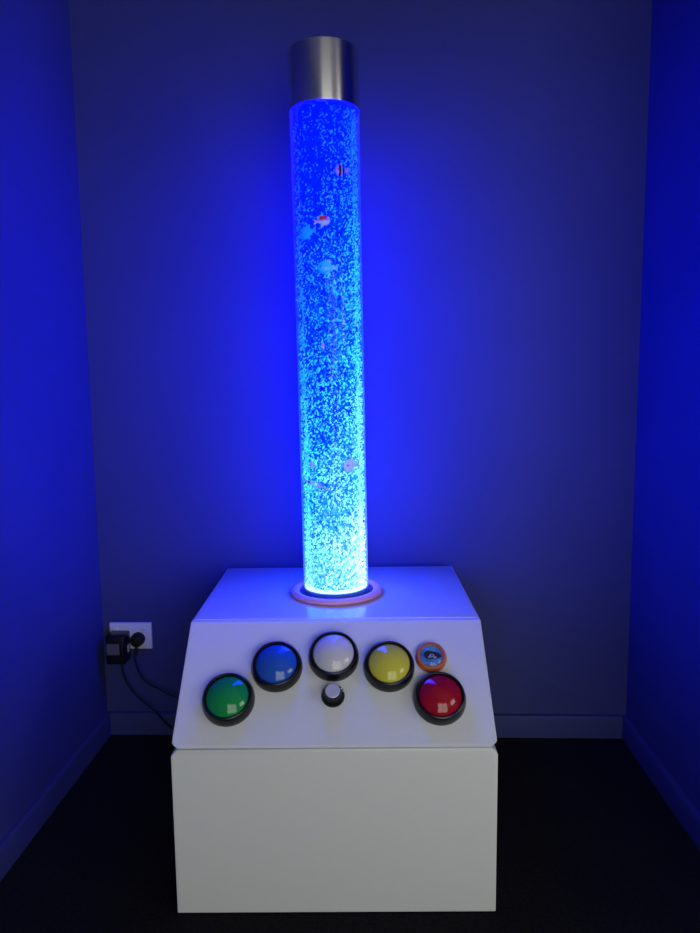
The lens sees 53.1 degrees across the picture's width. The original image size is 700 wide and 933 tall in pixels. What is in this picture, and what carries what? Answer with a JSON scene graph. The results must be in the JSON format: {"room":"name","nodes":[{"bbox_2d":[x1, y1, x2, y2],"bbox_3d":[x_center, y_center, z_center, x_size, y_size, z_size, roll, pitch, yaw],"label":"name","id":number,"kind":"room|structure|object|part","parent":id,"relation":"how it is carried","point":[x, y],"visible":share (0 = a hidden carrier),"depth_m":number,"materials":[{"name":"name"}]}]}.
{"room":"sensory room","nodes":[
{"label":"sensory room","id":0,"kind":"room"},
{"bbox_2d":[0,0,106,840],"bbox_3d":[-0.790,-0.270,0.228,0.101,2.400,3.158,0,7,2],"label":"wall","id":1,"kind":"structure","parent":0,"point":[53,694],"depth_m":1.56,"materials":[{"name":"blue paint"}]},
{"bbox_2d":[0,711,110,880],"bbox_3d":[-0.721,0.890,0.364,0.012,0.062,3.158,0,7,2],"label":"baseboard","id":2,"kind":"structure","parent":1,"relation":"attached to","point":[24,830],"depth_m":1.57,"materials":[{"name":"blue paint"}]},
{"bbox_2d":[0,735,699,932],"bbox_3d":[0.846,0.935,0.310,3.346,0.050,3.358,0,7,2],"label":"floor","id":3,"kind":"structure","parent":0,"point":[587,842],"depth_m":1.41,"materials":[{"name":"grey carpet"}]},
{"bbox_2d":[171,745,497,912],"bbox_3d":[-0.024,0.617,1.537,0.575,0.314,0.588,-1,7,0],"label":"pedestal base","id":4,"kind":"object","parent":3,"relation":"on","point":[354,829],"visible":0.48,"depth_m":1.24,"materials":[{"name":"white plastic"}]},
{"bbox_2d":[172,566,496,748],"bbox_3d":[-0.027,0.375,1.509,0.575,0.169,0.587,-1,7,0],"label":"control console","id":5,"kind":"object","parent":4,"relation":"on","point":[405,665],"visible":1,"depth_m":1.31,"materials":[{"name":"white plastic"}]},
{"bbox_3d":[-0.031,0.415,1.278,0.043,0.024,0.043,-1,50,0],"label":"volume knob","id":6,"kind":"part","parent":5,"relation":"part of","materials":[{"name":"black plastic"}]},
{"bbox_2d":[287,36,381,605],"bbox_3d":[-0.037,-0.283,1.503,0.206,1.140,0.206,-3,7,-20],"label":"lamp","id":7,"kind":"object","parent":5,"relation":"on","point":[323,71],"visible":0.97,"depth_m":1.46,"materials":[{"name":"blue plastic"}]},
{"bbox_2d":[299,224,315,239],"bbox_3d":[-0.088,-0.478,1.427,0.012,0.031,0.044,-7,9,-44],"label":"fish","id":8,"kind":"object","parent":7,"relation":"in","point":[308,231],"visible":1,"depth_m":1.43},
{"bbox_2d":[306,480,329,490],"bbox_3d":[-0.069,0.040,1.487,0.062,0.019,0.008,3,8,27],"label":"fish","id":9,"kind":"object","parent":7,"relation":"in","point":[318,485],"visible":1,"depth_m":1.49},
{"bbox_2d":[313,215,329,226],"bbox_3d":[-0.057,-0.496,1.415,0.035,0.024,0.009,-1,7,1],"label":"fish","id":10,"kind":"object","parent":7,"relation":"in","point":[322,220],"visible":1,"depth_m":1.41},
{"bbox_2d":[317,260,337,274],"bbox_3d":[-0.045,-0.405,1.422,0.043,0.031,0.012,0,7,9],"label":"fish","id":11,"kind":"object","parent":7,"relation":"in","point":[324,267],"visible":1,"depth_m":1.42},
{"bbox_2d":[335,163,348,177],"bbox_3d":[-0.017,-0.596,1.411,0.031,0.029,0.010,-4,7,-25],"label":"fish","id":12,"kind":"object","parent":7,"relation":"in","point":[340,170],"visible":1,"depth_m":1.41},
{"bbox_2d":[343,457,359,471],"bbox_3d":[0.005,-0.003,1.484,0.045,0.032,0.012,-5,8,-31],"label":"fish","id":13,"kind":"object","parent":7,"relation":"in","point":[349,464],"visible":1,"depth_m":1.48},
{"bbox_3d":[-0.027,0.281,1.594,0.567,0.003,0.391,-1,7,0],"label":"panel","id":14,"kind":"part","parent":5,"relation":"part of","materials":[{"name":"white plastic"}]},
{"bbox_2d":[420,645,441,665],"bbox_3d":[0.154,0.358,1.325,0.042,0.002,0.042,-1,50,0],"label":"picture","id":15,"kind":"object","parent":5,"relation":"attached to","point":[430,655],"depth_m":1.33,"materials":[{"name":"blue paper"}]},
{"bbox_2d":[69,0,651,714],"bbox_3d":[0.024,-0.468,1.816,1.607,2.400,0.101,0,7,2],"label":"wall","id":16,"kind":"structure","parent":0,"point":[501,154],"depth_m":1.77,"materials":[{"name":"blue paint"}]},
{"bbox_2d":[109,622,152,648],"bbox_3d":[-0.592,0.457,1.892,0.114,0.072,0.013,0,7,2],"label":"wall outlet","id":17,"kind":"object","parent":16,"relation":"attached to","point":[145,628],"visible":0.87,"depth_m":1.89,"materials":[{"name":"white plastic"}]},
{"bbox_2d":[105,631,173,730],"bbox_3d":[-0.465,0.589,1.871,0.359,0.291,0.052,0,7,4],"label":"power adaptor","id":18,"kind":"object","parent":17,"relation":"attached to","point":[118,651],"visible":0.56,"depth_m":1.85,"materials":[{"name":"black plastic"}]},
{"bbox_2d":[130,632,178,698],"bbox_3d":[-0.446,0.548,1.875,0.290,0.203,0.046,0,7,9],"label":"plug","id":19,"kind":"object","parent":17,"relation":"attached to","point":[137,639],"visible":0.66,"depth_m":1.88,"materials":[{"name":"black plastic"}]},
{"bbox_2d":[110,711,622,738],"bbox_3d":[0.035,0.700,1.898,1.383,0.062,0.014,0,7,2],"label":"baseboard","id":20,"kind":"structure","parent":16,"relation":"attached to","point":[606,726],"depth_m":1.88,"materials":[{"name":"blue paint"}]},
{"bbox_2d":[626,0,699,811],"bbox_3d":[0.760,-0.418,1.331,0.100,2.400,0.818,0,7,2],"label":"wall","id":21,"kind":"structure","parent":0,"point":[663,698],"depth_m":1.57,"materials":[{"name":"blue paint"}]},
{"bbox_2d":[622,714,699,850],"bbox_3d":[0.717,0.743,1.471,0.013,0.062,0.818,0,7,2],"label":"baseboard","id":22,"kind":"structure","parent":21,"relation":"attached to","point":[685,811],"depth_m":1.60,"materials":[{"name":"blue paint"}]}
]}

